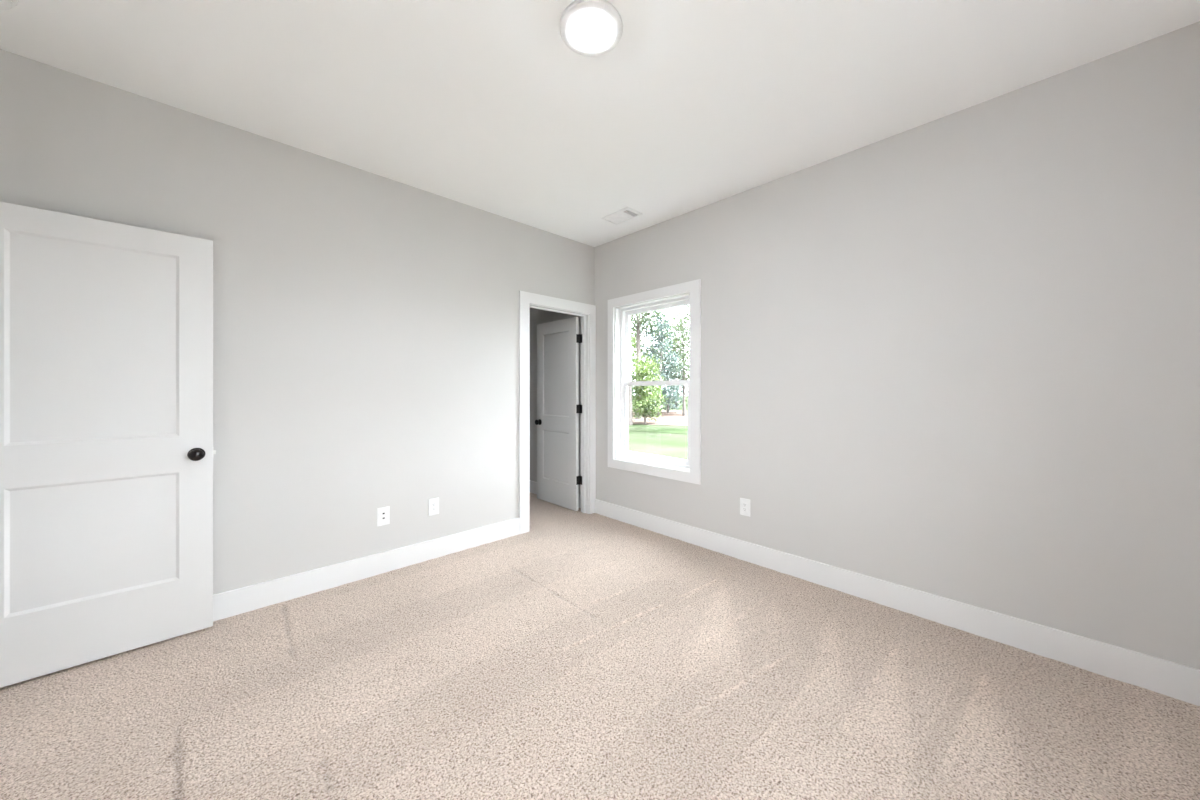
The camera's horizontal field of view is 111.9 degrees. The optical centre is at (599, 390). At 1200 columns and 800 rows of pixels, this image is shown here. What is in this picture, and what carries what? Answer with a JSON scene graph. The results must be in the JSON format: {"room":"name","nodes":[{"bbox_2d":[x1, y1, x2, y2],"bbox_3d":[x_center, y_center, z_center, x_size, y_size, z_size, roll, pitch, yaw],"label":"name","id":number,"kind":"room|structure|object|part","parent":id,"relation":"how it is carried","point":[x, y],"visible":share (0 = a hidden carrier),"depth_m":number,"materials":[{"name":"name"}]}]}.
{"room":"empty bedroom","nodes":[
{"label":"empty bedroom","id":0,"kind":"room"},
{"bbox_2d":[0,49,594,594],"bbox_3d":[-1.456,-0.100,2.934,3.765,2.760,0.118,0,0,-44],"label":"wall","id":1,"kind":"structure","parent":0,"point":[366,324],"depth_m":2.54,"materials":[{"name":"grey paint"}]},
{"bbox_2d":[213,518,519,621],"bbox_3d":[-1.695,1.194,2.613,2.737,0.151,0.015,0,0,-44],"label":"baseboard","id":2,"kind":"structure","parent":1,"relation":"attached to","point":[238,601],"depth_m":2.65,"materials":[{"name":"white paint"}]},
{"bbox_2d":[377,506,389,525],"bbox_3d":[-1.499,0.871,2.806,0.079,0.126,0.007,0,0,-44],"label":"wall outlet","id":3,"kind":"object","parent":1,"relation":"attached to","point":[383,513],"visible":1,"depth_m":2.80,"materials":[{"name":"white plastic"}]},
{"bbox_2d":[381,511,385,521],"bbox_3d":[-1.499,0.871,2.806,0.034,0.067,0.007,0,0,-44],"label":"receptacle","id":4,"kind":"object","parent":3,"relation":"attached to","point":[383,513],"depth_m":2.80,"materials":[{"name":"white plastic"}]},
{"bbox_2d":[428,497,438,515],"bbox_3d":[-1.249,0.873,3.046,0.079,0.126,0.007,0,0,-44],"label":"wall outlet","id":5,"kind":"object","parent":1,"relation":"attached to","point":[433,503],"visible":1,"depth_m":3.04,"materials":[{"name":"white plastic"}]},
{"bbox_2d":[432,502,435,510],"bbox_3d":[-1.249,0.873,3.046,0.034,0.067,0.007,0,0,-44],"label":"receptacle","id":6,"kind":"object","parent":5,"relation":"attached to","point":[433,503],"depth_m":3.04,"materials":[{"name":"white plastic"}]},
{"bbox_2d":[519,291,595,533],"bbox_3d":[-0.425,0.198,3.921,0.907,2.144,0.154,0,0,-44],"label":"door frame","id":7,"kind":"structure","parent":1,"relation":"attached to","point":[527,300],"depth_m":3.96,"materials":[{"name":"white paint"}]},
{"bbox_2d":[535,317,581,510],"bbox_3d":[-0.459,0.244,4.434,0.151,2.008,0.750,0,0,-44],"label":"door","id":8,"kind":"structure","parent":1,"relation":"in","point":[559,408],"depth_m":4.41,"materials":[{"name":"white paint"}]},
{"bbox_3d":[-0.709,0.363,4.628,0.058,0.067,0.067,0,0,-44],"label":"knob","id":9,"kind":"part","parent":8,"relation":"part of","materials":[{"name":"black metal"}]},
{"bbox_2d":[0,492,1199,799],"bbox_3d":[-1.251,1.261,1.899,4.900,0.014,5.660,0,0,-44],"label":"floor","id":10,"kind":"structure","parent":0,"point":[577,655],"depth_m":1.65,"materials":[{"name":"beige carpet"}]},
{"bbox_2d":[0,0,1199,246],"bbox_3d":[-1.209,-1.580,1.898,5.160,0.200,5.920,0,0,-44],"label":"ceiling","id":11,"kind":"structure","parent":0,"point":[485,105],"depth_m":1.88,"materials":[{"name":"white paint"}]},
{"bbox_2d":[560,0,622,56],"bbox_3d":[-0.036,-1.465,1.654,0.256,0.030,0.256,0,0,-44],"label":"recessed light","id":12,"kind":"object","parent":11,"relation":"in","point":[589,28],"visible":1,"depth_m":1.63,"materials":[{"name":"white plastic"}]},
{"bbox_2d":[571,14,610,48],"bbox_3d":[-0.036,-1.456,1.654,0.164,0.012,0.164,0,0,-44],"label":"diffuser","id":13,"kind":"object","parent":12,"relation":"attached to","point":[588,31],"depth_m":1.64,"materials":[{"name":"white"}]},
{"bbox_2d":[601,207,641,224],"bbox_3d":[0.183,-1.476,3.445,0.190,0.009,0.304,0,0,-44],"label":"ceiling vent","id":14,"kind":"object","parent":11,"relation":"in","point":[625,214],"visible":1,"depth_m":3.43,"materials":[{"name":"white plastic"}]},
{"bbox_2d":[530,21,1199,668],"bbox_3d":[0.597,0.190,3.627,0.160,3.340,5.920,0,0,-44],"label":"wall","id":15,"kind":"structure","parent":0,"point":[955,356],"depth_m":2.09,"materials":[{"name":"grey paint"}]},
{"bbox_2d":[608,279,700,484],"bbox_3d":[0.500,-0.069,3.708,0.168,1.658,1.053,0,0,-44],"label":"window","id":16,"kind":"structure","parent":15,"relation":"in","point":[686,293],"depth_m":3.69,"materials":[{"name":"white paint"}]},
{"bbox_3d":[0.526,-0.070,3.741,0.084,1.484,0.866,0,0,-44],"label":"frame","id":17,"kind":"part","parent":16,"relation":"part of","materials":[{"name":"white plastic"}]},
{"bbox_3d":[0.512,0.277,3.728,0.030,0.730,0.797,0,0,-44],"label":"sash","id":18,"kind":"part","parent":16,"relation":"part of","materials":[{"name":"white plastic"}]},
{"bbox_3d":[0.537,-0.413,3.752,0.030,0.738,0.797,0,0,-44],"label":"sash","id":19,"kind":"part","parent":16,"relation":"part of","materials":[{"name":"white plastic"}]},
{"bbox_2d":[740,498,749,516],"bbox_3d":[1.076,0.866,3.006,0.007,0.126,0.079,0,0,-44],"label":"wall outlet","id":20,"kind":"object","parent":15,"relation":"attached to","point":[744,503],"visible":1,"depth_m":3.01,"materials":[{"name":"white plastic"}]},
{"bbox_2d":[743,502,746,511],"bbox_3d":[1.076,0.866,3.006,0.007,0.067,0.034,0,0,-44],"label":"receptacle","id":21,"kind":"object","parent":20,"relation":"attached to","point":[744,503],"depth_m":3.00,"materials":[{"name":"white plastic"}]},
{"bbox_2d":[595,499,1199,705],"bbox_3d":[1.210,1.194,2.861,0.015,0.151,3.644,0,0,-44],"label":"baseboard","id":22,"kind":"structure","parent":15,"relation":"attached to","point":[1181,682],"depth_m":2.13,"materials":[{"name":"white paint"}]},
{"label":"outside","id":23,"kind":"structure","parent":0,"visible":0},
{"bbox_2d":[628,395,687,459],"bbox_3d":[-0.056,1.710,4.193,220.000,0.001,220.000,0,0,-44],"label":"lawn","id":24,"kind":"structure","parent":23,"point":[660,440],"depth_m":14.11,"materials":[{"name":"green plant"}]},
{"bbox_2d":[631,316,645,399],"bbox_3d":[2.551,-2.861,37.007,4.306,9.144,3.904,0,0,-44],"label":"tree","id":25,"kind":"object","parent":24,"relation":"on","point":[635,316],"visible":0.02,"depth_m":36.84,"materials":[{"name":"green plant"}]},
{"bbox_2d":[628,313,650,424],"bbox_3d":[1.693,-4.184,19.984,3.278,11.788,3.662,0,0,-44],"label":"tree","id":26,"kind":"object","parent":24,"relation":"on","point":[630,418],"visible":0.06,"depth_m":19.90,"materials":[{"name":"green plant"}]},
{"bbox_2d":[635,343,665,398],"bbox_3d":[5.798,-2.010,45.801,3.766,7.443,3.617,0,0,-44],"label":"tree","id":27,"kind":"object","parent":24,"relation":"on","point":[650,343],"visible":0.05,"depth_m":45.73,"materials":[{"name":"green plant"}]},
{"bbox_2d":[632,410,687,425],"bbox_3d":[7.500,1.675,26.525,75.000,0.030,14.952,0,0,0],"label":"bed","id":28,"kind":"object","parent":24,"relation":"on","point":[671,418],"visible":0.04,"depth_m":23.41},
{"bbox_2d":[631,309,665,418],"bbox_3d":[2.276,-5.361,23.823,4.833,14.143,5.029,0,0,-44],"label":"tree","id":29,"kind":"object","parent":28,"relation":"on","point":[638,329],"visible":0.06,"depth_m":23.89,"materials":[{"name":"green plant"}]},
{"bbox_2d":[632,356,667,423],"bbox_3d":[2.430,-0.030,20.481,2.079,3.481,2.317,0,0,-44],"label":"bush","id":30,"kind":"object","parent":28,"relation":"on","point":[646,374],"visible":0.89,"depth_m":20.30,"materials":[{"name":"green plant"}]},
{"bbox_2d":[631,309,677,414],"bbox_3d":[3.266,-2.725,27.733,4.113,8.871,4.109,0,0,-44],"label":"tree","id":31,"kind":"object","parent":28,"relation":"on","point":[633,339],"visible":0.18,"depth_m":27.71,"materials":[{"name":"green plant"}]},
{"bbox_2d":[640,310,682,416],"bbox_3d":[3.750,-1.744,25.506,2.776,6.910,2.545,0,0,30],"label":"tree","id":32,"kind":"object","parent":28,"relation":"on","point":[661,323],"visible":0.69,"depth_m":25.31,"materials":[{"name":"green plant"}]},
{"bbox_2d":[649,346,687,412],"bbox_3d":[4.978,-0.908,30.021,3.167,5.557,2.978,0,0,-3],"label":"tree","id":33,"kind":"object","parent":28,"relation":"on","point":[674,405],"visible":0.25,"depth_m":29.91,"materials":[{"name":"green plant"}]},
{"bbox_2d":[653,306,689,415],"bbox_3d":[5.676,-1.934,27.091,3.988,7.289,3.964,0,0,-44],"label":"tree","id":34,"kind":"object","parent":28,"relation":"on","point":[684,338],"visible":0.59,"depth_m":26.76,"materials":[{"name":"green plant"}]},
{"bbox_2d":[656,317,689,408],"bbox_3d":[7.073,-2.628,37.975,3.771,8.676,3.627,0,0,31],"label":"tree","id":35,"kind":"object","parent":24,"relation":"on","point":[674,317],"visible":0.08,"depth_m":37.81,"materials":[{"name":"green plant"}]},
{"bbox_2d":[663,305,689,322],"bbox_3d":[4.086,-3.877,15.890,5.176,11.176,6.328,0,0,-44],"label":"tree","id":36,"kind":"object","parent":24,"relation":"on","point":[688,306],"visible":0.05,"depth_m":15.24,"materials":[{"name":"green plant"}]},
{"bbox_3d":[-1.509,-0.100,4.337,1.900,2.760,1.982,0,0,-44],"label":"wall","id":37,"kind":"structure","parent":0,"visible":0},
{"bbox_2d":[530,480,580,507],"bbox_3d":[-1.439,1.194,4.350,1.780,0.151,1.860,0,0,-44],"label":"baseboard","id":38,"kind":"structure","parent":37,"relation":"attached to","point":[533,485],"depth_m":4.95,"materials":[{"name":"white paint"}]},
{"bbox_3d":[-1.466,-0.100,0.309,0.120,2.760,3.660,0,0,-44],"label":"wall","id":39,"kind":"structure","parent":0,"visible":0},
{"bbox_2d":[0,202,215,687],"bbox_3d":[-2.335,0.228,1.893,0.786,2.040,0.146,0,0,-44],"label":"door","id":40,"kind":"structure","parent":39,"relation":"in","point":[106,328],"depth_m":1.89,"materials":[{"name":"white paint"}]},
{"bbox_3d":[-2.073,0.331,2.082,0.067,0.067,0.058,0,0,-44],"label":"knob","id":41,"kind":"part","parent":40,"relation":"part of","materials":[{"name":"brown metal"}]}
]}

